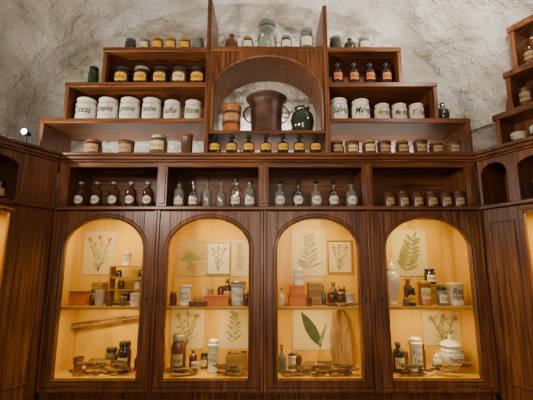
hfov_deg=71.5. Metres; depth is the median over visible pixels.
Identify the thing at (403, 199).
jar
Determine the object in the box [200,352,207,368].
jar
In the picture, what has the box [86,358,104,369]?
wooden box
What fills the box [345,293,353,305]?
apothecary jar
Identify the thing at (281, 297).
medicine bottle
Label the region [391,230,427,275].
print
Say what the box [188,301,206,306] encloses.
box
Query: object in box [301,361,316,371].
wooden box
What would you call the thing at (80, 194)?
medicine bottle
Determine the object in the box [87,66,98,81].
glass jar
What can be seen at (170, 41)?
glass jar
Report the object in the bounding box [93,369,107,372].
dried root
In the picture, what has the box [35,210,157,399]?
display cabinet
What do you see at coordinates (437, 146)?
jar
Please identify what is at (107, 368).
dried root
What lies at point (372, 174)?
niche shelf
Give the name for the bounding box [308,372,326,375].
dried root
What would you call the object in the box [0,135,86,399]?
tall cabinet
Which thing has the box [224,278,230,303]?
medicine bottle
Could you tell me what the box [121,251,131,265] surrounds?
apothecary jar
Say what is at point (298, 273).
apothecary jar
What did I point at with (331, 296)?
glass jar
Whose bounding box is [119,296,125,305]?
glass jar
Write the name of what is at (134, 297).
apothecary jar
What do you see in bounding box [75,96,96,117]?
apothecary jar
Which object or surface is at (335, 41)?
glass jar
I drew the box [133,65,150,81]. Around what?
jar
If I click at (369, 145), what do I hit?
jar
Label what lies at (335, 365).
dried root
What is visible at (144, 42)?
glass jar
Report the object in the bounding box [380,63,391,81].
medicine bottle
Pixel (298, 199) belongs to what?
glass bottle
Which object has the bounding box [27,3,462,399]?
wall
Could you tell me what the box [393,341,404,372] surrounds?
medicine bottle
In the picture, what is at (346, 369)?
dried root
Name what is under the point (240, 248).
print
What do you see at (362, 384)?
display cabinet
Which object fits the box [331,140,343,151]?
jar
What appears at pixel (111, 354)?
jar
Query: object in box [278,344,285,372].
medicine bottle
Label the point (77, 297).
box
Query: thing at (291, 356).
apothecary jar
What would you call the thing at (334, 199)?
glass bottle
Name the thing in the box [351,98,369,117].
apothecary jar
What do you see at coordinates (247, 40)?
glass jar
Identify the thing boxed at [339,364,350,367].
dried root
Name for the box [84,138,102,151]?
jar
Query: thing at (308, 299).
ceramic cup
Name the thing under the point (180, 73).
jar
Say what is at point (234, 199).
glass bottle
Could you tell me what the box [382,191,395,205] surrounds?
jar
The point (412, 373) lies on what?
dried root
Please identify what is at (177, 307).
shelf
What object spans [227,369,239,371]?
dried root
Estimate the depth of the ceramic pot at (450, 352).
2.49 m
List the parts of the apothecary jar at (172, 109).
lid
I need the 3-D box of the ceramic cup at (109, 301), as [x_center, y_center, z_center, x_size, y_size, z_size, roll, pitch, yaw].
[-1.070,0.695,2.516,0.049,0.049,0.049,0,-10,0]
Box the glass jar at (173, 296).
[169,291,176,305]
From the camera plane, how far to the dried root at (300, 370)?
2.39 m
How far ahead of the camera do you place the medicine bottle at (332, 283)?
2.64 m
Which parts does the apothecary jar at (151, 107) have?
lid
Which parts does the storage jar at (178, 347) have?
lid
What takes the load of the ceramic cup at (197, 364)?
on the display cabinet at (172, 226)
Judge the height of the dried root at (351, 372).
0.024 m
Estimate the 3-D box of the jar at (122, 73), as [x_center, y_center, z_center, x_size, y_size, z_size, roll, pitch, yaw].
[-1.083,-0.922,2.795,0.128,0.152,0.131,0,-10,0]
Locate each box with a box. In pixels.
[68,290,90,305]
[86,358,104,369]
[91,282,107,303]
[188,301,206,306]
[193,296,202,300]
[203,294,229,305]
[226,351,246,370]
[287,293,306,305]
[289,285,304,293]
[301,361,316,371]
[306,282,321,304]
[317,357,332,372]
[392,349,408,368]
[430,284,443,303]
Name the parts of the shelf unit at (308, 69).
panel, panel, panel, panel, tower post, arch moulding, arch panel, tower post, panel, panel, panel, panel, panel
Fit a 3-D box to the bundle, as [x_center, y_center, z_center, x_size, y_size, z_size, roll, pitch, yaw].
[-1.191,0.888,2.702,0.541,0.118,0.084,0,-10,0]
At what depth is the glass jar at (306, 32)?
2.81 m
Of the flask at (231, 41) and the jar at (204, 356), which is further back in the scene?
the flask at (231, 41)
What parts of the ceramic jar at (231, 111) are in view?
lid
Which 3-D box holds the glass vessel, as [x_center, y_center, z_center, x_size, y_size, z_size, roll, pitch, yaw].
[0.004,-1.254,2.870,0.154,0.261,0.154,0,-10,0]
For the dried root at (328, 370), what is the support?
on the display cabinet at (362, 384)
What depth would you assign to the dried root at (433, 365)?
2.42 m
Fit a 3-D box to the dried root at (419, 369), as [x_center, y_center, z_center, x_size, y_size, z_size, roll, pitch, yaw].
[1.039,1.105,2.403,0.110,0.024,0.028,1,-10,-6]
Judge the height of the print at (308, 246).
0.350 m
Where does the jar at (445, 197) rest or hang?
on the niche shelf at (372, 174)
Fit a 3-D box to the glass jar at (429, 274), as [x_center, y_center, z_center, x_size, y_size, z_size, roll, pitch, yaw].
[1.202,0.561,2.722,0.080,0.110,0.083,0,-10,0]
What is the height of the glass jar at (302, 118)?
0.225 m
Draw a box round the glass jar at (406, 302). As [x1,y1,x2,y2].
[403,297,409,306]
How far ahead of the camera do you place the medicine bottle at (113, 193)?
2.58 m
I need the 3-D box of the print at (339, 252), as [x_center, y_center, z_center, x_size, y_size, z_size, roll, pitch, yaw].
[0.560,0.432,2.824,0.188,0.246,0.012,0,-10,0]
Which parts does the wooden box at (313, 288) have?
lid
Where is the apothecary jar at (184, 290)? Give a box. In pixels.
[179,285,191,305]
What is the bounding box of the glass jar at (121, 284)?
[118,280,124,288]
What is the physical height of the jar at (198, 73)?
0.152 m
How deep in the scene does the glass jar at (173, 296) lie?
2.54 m
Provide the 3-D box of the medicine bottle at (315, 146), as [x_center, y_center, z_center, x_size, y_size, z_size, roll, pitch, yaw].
[0.352,-0.390,2.658,0.083,0.145,0.086,0,-10,0]
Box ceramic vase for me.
[387,259,399,304]
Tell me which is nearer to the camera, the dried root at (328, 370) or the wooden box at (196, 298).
the dried root at (328, 370)
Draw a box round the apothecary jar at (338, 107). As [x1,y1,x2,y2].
[330,97,347,117]
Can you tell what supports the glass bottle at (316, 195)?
on the niche shelf at (372, 174)
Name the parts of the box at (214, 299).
lid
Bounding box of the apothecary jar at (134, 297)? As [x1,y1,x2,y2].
[130,293,139,305]
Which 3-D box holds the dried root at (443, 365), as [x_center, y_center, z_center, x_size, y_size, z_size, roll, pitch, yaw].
[1.198,1.080,2.413,0.105,0.023,0.023,1,-10,-3]
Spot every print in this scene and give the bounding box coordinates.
[81,231,116,274]
[170,310,203,348]
[177,240,205,275]
[206,242,229,273]
[219,310,247,348]
[231,240,248,275]
[292,230,326,275]
[293,310,331,349]
[327,240,352,272]
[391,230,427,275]
[422,312,460,345]
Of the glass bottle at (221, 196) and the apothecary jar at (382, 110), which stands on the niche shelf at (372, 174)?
the glass bottle at (221, 196)
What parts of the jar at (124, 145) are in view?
lid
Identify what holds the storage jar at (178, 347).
in the display cabinet at (172, 226)
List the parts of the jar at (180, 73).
lid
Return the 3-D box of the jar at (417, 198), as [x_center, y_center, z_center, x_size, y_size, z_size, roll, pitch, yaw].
[1.061,-0.003,2.606,0.087,0.120,0.090,0,-10,0]
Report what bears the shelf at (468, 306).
attached to the display cabinet at (455, 247)
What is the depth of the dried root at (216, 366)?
2.40 m
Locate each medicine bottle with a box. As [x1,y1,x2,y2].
[0,172,5,197]
[73,181,86,205]
[89,288,95,304]
[90,181,102,205]
[107,181,119,205]
[124,181,136,205]
[142,181,153,205]
[189,348,196,367]
[209,135,220,151]
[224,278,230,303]
[226,135,236,151]
[243,135,254,151]
[260,135,271,151]
[277,135,288,151]
[278,288,284,305]
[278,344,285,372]
[294,135,304,151]
[310,135,320,151]
[322,284,325,304]
[330,282,336,301]
[332,63,342,81]
[348,63,359,81]
[364,63,375,81]
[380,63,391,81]
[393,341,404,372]
[404,278,411,296]
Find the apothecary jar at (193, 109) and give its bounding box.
[184,99,201,117]
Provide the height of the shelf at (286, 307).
0.018 m
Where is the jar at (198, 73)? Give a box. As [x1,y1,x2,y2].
[189,65,205,81]
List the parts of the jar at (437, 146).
lid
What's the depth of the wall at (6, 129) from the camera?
2.87 m
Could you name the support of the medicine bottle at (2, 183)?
on the tall cabinet at (29, 171)
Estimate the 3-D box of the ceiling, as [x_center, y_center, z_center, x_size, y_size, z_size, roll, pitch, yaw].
[-0.045,-1.613,1.450,4.964,1.497,3.670,0,-10,0]
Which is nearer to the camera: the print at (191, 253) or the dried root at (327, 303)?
the dried root at (327, 303)
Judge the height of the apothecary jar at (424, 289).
0.167 m
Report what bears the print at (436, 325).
attached to the display cabinet at (455, 247)
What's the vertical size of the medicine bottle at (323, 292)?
0.139 m
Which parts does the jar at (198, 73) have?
lid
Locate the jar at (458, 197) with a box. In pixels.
[451,191,465,205]
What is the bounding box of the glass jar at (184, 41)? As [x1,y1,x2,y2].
[179,37,190,46]
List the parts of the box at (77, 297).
lid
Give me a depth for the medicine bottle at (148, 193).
2.58 m
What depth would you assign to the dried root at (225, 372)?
2.40 m
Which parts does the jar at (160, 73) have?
lid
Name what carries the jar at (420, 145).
on the niche shelf at (372, 174)
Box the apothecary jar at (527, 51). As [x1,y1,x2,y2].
[522,45,532,62]
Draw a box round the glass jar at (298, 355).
[295,352,301,367]
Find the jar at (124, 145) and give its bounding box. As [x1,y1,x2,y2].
[118,139,134,151]
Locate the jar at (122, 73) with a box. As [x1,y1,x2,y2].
[114,65,131,81]
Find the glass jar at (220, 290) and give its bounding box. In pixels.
[217,285,223,294]
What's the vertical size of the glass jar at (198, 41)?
0.107 m
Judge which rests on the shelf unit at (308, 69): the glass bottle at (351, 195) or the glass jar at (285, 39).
the glass jar at (285, 39)
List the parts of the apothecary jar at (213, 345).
lid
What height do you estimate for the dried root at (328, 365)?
0.028 m
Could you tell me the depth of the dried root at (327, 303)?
2.48 m
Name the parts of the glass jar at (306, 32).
lid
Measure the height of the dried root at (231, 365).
0.026 m
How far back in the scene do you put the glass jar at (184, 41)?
2.79 m
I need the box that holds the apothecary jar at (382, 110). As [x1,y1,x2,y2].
[374,103,389,117]
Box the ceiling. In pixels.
[0,0,532,132]
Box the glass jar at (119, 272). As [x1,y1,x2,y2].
[116,270,121,276]
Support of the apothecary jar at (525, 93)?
on the wall shelf unit at (516, 117)
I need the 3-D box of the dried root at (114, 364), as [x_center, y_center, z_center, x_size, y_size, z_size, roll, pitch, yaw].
[-0.969,1.090,2.444,0.091,0.023,0.034,-2,-11,11]
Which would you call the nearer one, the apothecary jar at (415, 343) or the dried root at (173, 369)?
the dried root at (173, 369)
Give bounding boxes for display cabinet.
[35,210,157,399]
[148,210,263,399]
[263,210,378,399]
[370,210,499,399]
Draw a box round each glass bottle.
[174,181,183,205]
[188,181,197,205]
[202,179,211,205]
[217,183,225,205]
[230,178,240,205]
[244,180,254,205]
[274,181,285,205]
[293,181,303,205]
[311,181,321,205]
[328,181,339,205]
[346,181,357,205]
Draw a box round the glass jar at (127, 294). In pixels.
[123,292,129,300]
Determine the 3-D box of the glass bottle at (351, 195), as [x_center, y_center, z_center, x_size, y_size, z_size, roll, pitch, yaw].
[0.600,-0.039,2.608,0.080,0.193,0.083,0,-10,0]
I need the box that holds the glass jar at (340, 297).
[337,292,344,302]
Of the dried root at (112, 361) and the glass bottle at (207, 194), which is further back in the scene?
the glass bottle at (207, 194)
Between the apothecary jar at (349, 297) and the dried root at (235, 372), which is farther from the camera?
the apothecary jar at (349, 297)
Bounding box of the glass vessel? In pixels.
[257,18,276,45]
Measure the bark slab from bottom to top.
0.385 m
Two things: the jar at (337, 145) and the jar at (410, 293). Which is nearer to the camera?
the jar at (410, 293)
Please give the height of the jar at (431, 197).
0.120 m
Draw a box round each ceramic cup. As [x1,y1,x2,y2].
[73,356,83,369]
[94,290,104,305]
[106,298,112,305]
[191,361,200,371]
[207,289,213,294]
[306,297,311,305]
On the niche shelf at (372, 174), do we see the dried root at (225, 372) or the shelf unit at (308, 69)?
the shelf unit at (308, 69)
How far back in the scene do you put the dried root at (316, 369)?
2.39 m
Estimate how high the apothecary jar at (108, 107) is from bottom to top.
0.187 m
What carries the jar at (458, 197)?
on the niche shelf at (372, 174)
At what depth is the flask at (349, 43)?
2.79 m
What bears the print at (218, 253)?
attached to the display cabinet at (172, 226)
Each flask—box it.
[225,33,237,45]
[344,38,355,46]
[438,102,449,117]
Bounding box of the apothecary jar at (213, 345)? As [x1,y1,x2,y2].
[207,338,218,372]
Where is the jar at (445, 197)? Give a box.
[438,191,452,205]
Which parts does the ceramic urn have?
lid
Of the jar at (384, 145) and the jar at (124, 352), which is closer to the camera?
the jar at (124, 352)
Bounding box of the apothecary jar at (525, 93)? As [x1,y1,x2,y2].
[518,86,532,105]
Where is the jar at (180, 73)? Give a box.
[171,65,188,81]
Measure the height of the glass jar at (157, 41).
0.107 m
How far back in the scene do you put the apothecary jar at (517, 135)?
2.47 m
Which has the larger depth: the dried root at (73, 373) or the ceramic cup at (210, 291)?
the ceramic cup at (210, 291)
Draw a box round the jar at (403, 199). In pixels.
[396,191,409,205]
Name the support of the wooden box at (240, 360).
in the display cabinet at (172, 226)
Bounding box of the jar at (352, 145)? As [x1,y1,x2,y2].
[344,140,358,151]
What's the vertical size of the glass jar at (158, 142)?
0.160 m
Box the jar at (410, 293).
[406,288,416,305]
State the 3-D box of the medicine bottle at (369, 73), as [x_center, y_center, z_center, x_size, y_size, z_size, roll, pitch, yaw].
[0.774,-0.938,2.775,0.083,0.176,0.086,0,-10,0]
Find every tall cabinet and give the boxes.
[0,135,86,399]
[448,136,532,399]
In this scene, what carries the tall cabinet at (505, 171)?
on the floor
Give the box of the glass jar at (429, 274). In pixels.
[424,269,435,283]
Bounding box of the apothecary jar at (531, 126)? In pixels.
[529,125,532,135]
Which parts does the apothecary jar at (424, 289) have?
lid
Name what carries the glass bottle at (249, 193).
on the niche shelf at (372, 174)
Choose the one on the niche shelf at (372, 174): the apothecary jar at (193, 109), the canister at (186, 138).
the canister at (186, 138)
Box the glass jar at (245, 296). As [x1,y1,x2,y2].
[243,291,247,305]
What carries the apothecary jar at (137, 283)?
on the wooden rack
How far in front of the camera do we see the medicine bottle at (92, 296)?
2.56 m
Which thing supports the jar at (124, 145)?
on the niche shelf at (372, 174)
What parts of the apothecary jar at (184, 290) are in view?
lid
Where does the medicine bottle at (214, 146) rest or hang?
on the niche shelf at (372, 174)
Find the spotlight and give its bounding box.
[21,128,31,141]
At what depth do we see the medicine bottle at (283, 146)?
2.62 m
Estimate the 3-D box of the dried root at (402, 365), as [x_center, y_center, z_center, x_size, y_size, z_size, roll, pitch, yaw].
[0.937,1.080,2.406,0.113,0.029,0.028,0,-10,2]
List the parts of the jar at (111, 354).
lid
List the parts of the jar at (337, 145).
lid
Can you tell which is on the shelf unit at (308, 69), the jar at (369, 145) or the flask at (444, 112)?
the flask at (444, 112)
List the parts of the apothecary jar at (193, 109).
lid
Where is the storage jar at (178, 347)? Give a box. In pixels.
[170,333,185,371]
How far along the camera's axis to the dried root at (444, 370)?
2.39 m
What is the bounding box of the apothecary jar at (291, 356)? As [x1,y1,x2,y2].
[288,353,296,370]
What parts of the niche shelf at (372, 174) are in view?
panel, cornice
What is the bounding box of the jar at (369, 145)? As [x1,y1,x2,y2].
[362,139,376,151]
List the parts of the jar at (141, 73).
lid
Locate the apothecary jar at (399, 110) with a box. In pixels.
[391,103,406,117]
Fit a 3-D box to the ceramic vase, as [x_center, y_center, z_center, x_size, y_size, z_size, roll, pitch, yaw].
[0.882,0.574,2.609,0.118,0.321,0.118,0,-10,0]
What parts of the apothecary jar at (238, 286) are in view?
lid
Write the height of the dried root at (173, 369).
0.020 m
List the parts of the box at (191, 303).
lid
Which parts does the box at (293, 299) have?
lid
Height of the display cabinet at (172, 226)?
1.985 m
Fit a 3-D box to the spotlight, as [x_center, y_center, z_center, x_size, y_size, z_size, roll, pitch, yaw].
[-1.635,-0.412,2.512,0.060,0.137,0.068,0,-10,0]
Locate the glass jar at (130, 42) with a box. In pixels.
[125,37,136,46]
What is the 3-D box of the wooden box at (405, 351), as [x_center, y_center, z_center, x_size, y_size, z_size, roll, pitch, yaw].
[0.916,1.126,2.630,0.156,0.112,0.106,0,-10,0]
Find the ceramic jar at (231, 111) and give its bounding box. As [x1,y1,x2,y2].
[222,103,240,129]
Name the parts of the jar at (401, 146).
lid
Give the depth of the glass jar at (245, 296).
2.50 m
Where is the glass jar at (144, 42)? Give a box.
[139,37,150,46]
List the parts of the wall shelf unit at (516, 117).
panel, panel, panel, panel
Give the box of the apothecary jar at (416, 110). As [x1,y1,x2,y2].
[408,103,424,117]
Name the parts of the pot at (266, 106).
handle, handle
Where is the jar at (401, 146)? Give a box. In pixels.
[395,140,409,151]
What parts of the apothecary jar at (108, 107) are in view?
lid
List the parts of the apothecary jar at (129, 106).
lid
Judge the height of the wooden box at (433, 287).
0.137 m
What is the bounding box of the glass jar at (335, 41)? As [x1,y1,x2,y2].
[329,35,341,46]
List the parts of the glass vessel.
lid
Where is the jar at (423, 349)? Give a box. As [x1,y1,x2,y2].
[422,343,425,368]
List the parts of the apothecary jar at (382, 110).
lid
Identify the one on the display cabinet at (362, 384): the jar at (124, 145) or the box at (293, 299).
the box at (293, 299)
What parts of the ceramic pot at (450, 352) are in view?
lid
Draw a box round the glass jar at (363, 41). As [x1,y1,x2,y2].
[358,36,369,46]
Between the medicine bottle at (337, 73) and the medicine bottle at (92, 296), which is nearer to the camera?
the medicine bottle at (92, 296)
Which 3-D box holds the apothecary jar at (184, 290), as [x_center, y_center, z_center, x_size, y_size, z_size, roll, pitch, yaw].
[-0.568,0.662,2.583,0.086,0.139,0.086,0,-10,0]
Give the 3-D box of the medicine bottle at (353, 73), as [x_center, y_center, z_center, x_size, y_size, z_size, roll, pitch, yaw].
[0.653,-0.938,2.775,0.083,0.176,0.086,0,-10,0]
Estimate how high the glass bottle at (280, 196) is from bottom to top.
0.193 m
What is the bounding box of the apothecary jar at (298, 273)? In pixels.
[293,269,303,284]
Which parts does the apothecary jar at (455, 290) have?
lid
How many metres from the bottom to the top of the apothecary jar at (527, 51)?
0.120 m
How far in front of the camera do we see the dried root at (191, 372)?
2.38 m
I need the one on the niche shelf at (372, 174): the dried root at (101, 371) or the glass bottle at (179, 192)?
the glass bottle at (179, 192)
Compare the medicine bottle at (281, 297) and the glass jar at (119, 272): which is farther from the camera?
the glass jar at (119, 272)
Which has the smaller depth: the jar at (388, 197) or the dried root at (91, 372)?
the dried root at (91, 372)
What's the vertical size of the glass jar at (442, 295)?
0.125 m
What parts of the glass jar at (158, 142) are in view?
lid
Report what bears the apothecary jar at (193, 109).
on the shelf unit at (308, 69)
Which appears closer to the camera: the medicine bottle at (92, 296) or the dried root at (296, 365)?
the dried root at (296, 365)
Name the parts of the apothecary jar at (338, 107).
lid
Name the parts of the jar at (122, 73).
lid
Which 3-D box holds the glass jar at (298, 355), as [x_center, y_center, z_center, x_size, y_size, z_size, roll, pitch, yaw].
[0.227,1.133,2.619,0.047,0.095,0.047,0,-10,0]
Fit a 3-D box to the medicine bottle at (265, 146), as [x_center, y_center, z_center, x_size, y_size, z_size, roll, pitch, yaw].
[-0.004,-0.390,2.658,0.083,0.145,0.086,0,-10,0]
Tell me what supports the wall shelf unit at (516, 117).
on the tall cabinet at (505, 171)
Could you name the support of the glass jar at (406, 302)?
on the display cabinet at (455, 247)
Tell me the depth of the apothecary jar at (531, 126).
2.40 m
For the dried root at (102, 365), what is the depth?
2.39 m
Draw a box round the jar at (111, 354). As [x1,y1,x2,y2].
[104,347,117,372]
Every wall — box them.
[0,116,27,141]
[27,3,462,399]
[471,122,500,399]
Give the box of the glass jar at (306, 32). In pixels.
[299,27,312,45]
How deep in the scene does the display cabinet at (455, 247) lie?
2.48 m
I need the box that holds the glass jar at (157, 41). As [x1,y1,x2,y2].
[152,36,163,46]
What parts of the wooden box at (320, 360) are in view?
lid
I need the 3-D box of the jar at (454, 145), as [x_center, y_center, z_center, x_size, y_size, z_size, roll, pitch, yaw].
[1.352,-0.367,2.681,0.105,0.108,0.105,0,-10,0]
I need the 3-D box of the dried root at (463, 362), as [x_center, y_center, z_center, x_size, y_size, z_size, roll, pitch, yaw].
[1.316,1.056,2.403,0.083,0.018,0.019,-2,-11,12]
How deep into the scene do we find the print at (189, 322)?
2.74 m
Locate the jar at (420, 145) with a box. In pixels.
[412,139,427,151]
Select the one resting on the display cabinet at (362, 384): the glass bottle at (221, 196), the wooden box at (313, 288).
the wooden box at (313, 288)
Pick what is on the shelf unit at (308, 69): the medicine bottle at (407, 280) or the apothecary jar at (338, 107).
the apothecary jar at (338, 107)
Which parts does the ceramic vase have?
lid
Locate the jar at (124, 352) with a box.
[117,340,131,373]
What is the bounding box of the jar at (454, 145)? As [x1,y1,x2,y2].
[445,140,460,151]
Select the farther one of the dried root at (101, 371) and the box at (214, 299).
the box at (214, 299)
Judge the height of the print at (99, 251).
0.330 m
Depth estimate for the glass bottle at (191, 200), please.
2.57 m
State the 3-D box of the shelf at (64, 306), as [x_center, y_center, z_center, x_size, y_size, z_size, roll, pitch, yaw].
[-1.090,0.748,2.615,0.644,0.018,0.314,0,-10,0]
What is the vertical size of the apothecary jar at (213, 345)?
0.216 m
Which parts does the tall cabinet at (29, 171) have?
door, panel moulding, cornice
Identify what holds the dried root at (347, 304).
on the display cabinet at (362, 384)
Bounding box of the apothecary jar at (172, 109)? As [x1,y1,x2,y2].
[163,99,180,117]
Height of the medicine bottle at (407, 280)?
0.181 m
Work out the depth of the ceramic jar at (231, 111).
2.70 m
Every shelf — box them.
[55,152,479,211]
[61,303,139,309]
[167,303,247,309]
[278,303,358,309]
[389,303,472,309]
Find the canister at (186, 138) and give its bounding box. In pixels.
[181,132,193,151]
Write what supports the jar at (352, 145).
on the niche shelf at (372, 174)
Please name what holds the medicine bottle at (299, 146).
on the niche shelf at (372, 174)
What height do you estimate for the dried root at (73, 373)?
0.025 m
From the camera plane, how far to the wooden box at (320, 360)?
2.47 m
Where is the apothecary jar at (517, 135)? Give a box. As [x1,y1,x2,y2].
[510,131,526,141]
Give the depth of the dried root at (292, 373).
2.39 m
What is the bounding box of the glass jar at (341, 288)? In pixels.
[338,286,345,294]
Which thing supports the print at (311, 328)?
attached to the display cabinet at (362, 384)
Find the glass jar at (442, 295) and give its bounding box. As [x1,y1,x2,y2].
[437,287,448,305]
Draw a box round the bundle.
[71,314,138,329]
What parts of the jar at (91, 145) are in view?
lid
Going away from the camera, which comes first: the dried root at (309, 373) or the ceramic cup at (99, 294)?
the dried root at (309, 373)
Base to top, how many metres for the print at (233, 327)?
0.290 m
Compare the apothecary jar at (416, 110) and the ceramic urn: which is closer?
the ceramic urn
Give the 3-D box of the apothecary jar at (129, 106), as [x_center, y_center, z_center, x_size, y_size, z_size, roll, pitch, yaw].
[-1.018,-0.664,2.758,0.145,0.187,0.148,0,-10,0]
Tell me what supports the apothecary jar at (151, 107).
on the shelf unit at (308, 69)
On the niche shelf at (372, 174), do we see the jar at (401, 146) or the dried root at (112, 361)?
the jar at (401, 146)
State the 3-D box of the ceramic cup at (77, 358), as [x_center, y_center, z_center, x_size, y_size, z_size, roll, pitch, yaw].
[-1.301,1.129,2.558,0.068,0.081,0.068,0,-10,0]
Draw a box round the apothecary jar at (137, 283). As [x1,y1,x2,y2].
[134,280,140,288]
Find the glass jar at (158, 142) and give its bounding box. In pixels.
[149,134,167,151]
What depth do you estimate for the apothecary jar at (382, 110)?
2.69 m
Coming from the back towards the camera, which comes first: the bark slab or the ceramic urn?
the bark slab
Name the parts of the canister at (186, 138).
lid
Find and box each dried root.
[72,372,83,375]
[78,361,96,364]
[81,371,99,374]
[92,364,103,368]
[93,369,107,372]
[106,367,122,371]
[111,360,128,363]
[111,367,130,370]
[113,363,125,366]
[166,368,186,371]
[170,371,192,375]
[213,365,230,368]
[216,363,236,367]
[217,371,233,374]
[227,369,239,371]
[229,371,245,373]
[231,351,241,354]
[283,372,302,376]
[287,364,304,368]
[299,369,309,372]
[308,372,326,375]
[310,368,327,371]
[311,364,330,368]
[326,302,336,305]
[327,368,344,371]
[330,372,343,376]
[334,364,355,367]
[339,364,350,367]
[339,371,352,375]
[340,368,357,370]
[342,303,357,305]
[401,364,417,368]
[411,372,426,375]
[418,368,433,371]
[432,364,451,366]
[441,368,459,372]
[442,364,458,367]
[462,361,475,363]
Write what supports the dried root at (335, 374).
on the display cabinet at (362, 384)
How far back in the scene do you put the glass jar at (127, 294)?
2.65 m
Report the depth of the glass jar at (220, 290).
2.55 m
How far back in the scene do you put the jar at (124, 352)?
2.48 m
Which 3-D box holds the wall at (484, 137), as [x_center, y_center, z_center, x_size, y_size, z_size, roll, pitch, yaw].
[2.257,0.444,1.117,0.430,2.730,3.748,2,-11,-12]
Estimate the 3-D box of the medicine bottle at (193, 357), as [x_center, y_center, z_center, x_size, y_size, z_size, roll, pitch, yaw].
[-0.510,1.104,2.573,0.054,0.135,0.054,0,-10,0]
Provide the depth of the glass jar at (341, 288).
2.67 m
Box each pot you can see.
[243,89,289,129]
[438,334,464,372]
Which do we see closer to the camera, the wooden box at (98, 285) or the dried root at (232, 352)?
the dried root at (232, 352)
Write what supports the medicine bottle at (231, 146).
on the niche shelf at (372, 174)
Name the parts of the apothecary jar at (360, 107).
lid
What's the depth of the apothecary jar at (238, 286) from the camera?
2.55 m
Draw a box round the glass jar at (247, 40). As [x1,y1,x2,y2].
[242,36,252,45]
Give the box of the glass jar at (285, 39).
[281,35,291,45]
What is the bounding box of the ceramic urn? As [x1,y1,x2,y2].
[433,350,442,373]
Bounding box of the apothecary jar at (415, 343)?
[408,336,424,371]
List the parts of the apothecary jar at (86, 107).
lid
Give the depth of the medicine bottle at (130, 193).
2.58 m
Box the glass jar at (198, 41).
[193,36,203,46]
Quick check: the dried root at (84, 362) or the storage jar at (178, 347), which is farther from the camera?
the storage jar at (178, 347)
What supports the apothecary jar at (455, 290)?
on the display cabinet at (455, 247)
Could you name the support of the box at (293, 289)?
on the box at (293, 299)
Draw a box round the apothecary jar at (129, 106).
[119,96,139,117]
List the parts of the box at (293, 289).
lid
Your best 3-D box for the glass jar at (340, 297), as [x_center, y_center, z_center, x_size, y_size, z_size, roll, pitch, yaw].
[0.512,0.680,2.549,0.056,0.091,0.056,0,-10,0]
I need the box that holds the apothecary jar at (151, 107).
[141,97,160,117]
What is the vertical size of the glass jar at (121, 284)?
0.065 m
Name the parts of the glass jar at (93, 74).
lid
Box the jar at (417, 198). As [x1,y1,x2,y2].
[410,191,423,205]
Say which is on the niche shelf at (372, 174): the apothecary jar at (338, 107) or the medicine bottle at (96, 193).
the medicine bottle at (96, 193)
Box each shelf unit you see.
[38,0,472,151]
[492,14,532,144]
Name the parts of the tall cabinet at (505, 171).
cornice, panel moulding, door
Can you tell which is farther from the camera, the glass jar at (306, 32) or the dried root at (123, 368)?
the glass jar at (306, 32)
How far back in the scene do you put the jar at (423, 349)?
2.59 m
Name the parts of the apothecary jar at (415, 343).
lid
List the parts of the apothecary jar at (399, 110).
lid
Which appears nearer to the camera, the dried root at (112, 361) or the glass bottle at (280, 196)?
the dried root at (112, 361)
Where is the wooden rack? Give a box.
[107,266,141,303]
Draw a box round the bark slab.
[330,310,352,365]
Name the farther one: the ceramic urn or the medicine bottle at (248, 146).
the medicine bottle at (248, 146)
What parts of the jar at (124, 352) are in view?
lid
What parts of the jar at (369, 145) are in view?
lid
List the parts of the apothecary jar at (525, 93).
lid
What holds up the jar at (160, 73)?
on the shelf unit at (308, 69)
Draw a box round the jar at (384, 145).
[376,140,390,151]
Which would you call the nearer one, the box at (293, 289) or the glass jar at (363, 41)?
the box at (293, 289)
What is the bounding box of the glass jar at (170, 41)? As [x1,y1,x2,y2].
[165,36,176,46]
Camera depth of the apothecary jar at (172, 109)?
2.70 m
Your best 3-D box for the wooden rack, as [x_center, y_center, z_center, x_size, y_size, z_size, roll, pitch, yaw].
[-0.993,0.612,2.674,0.260,0.270,0.100,0,-10,0]
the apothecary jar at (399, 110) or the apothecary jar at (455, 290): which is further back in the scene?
the apothecary jar at (399, 110)
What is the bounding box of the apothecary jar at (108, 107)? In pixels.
[97,96,118,117]
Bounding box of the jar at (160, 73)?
[152,65,169,81]
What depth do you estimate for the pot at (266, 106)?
2.74 m
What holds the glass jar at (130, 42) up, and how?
on the shelf unit at (308, 69)
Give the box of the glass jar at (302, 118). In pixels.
[290,105,313,129]
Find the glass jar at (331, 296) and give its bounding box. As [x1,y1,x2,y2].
[327,290,335,305]
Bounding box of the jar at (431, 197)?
[424,191,438,205]
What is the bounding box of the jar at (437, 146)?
[428,141,443,151]
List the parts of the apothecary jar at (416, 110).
lid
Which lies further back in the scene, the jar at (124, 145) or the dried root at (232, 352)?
the jar at (124, 145)

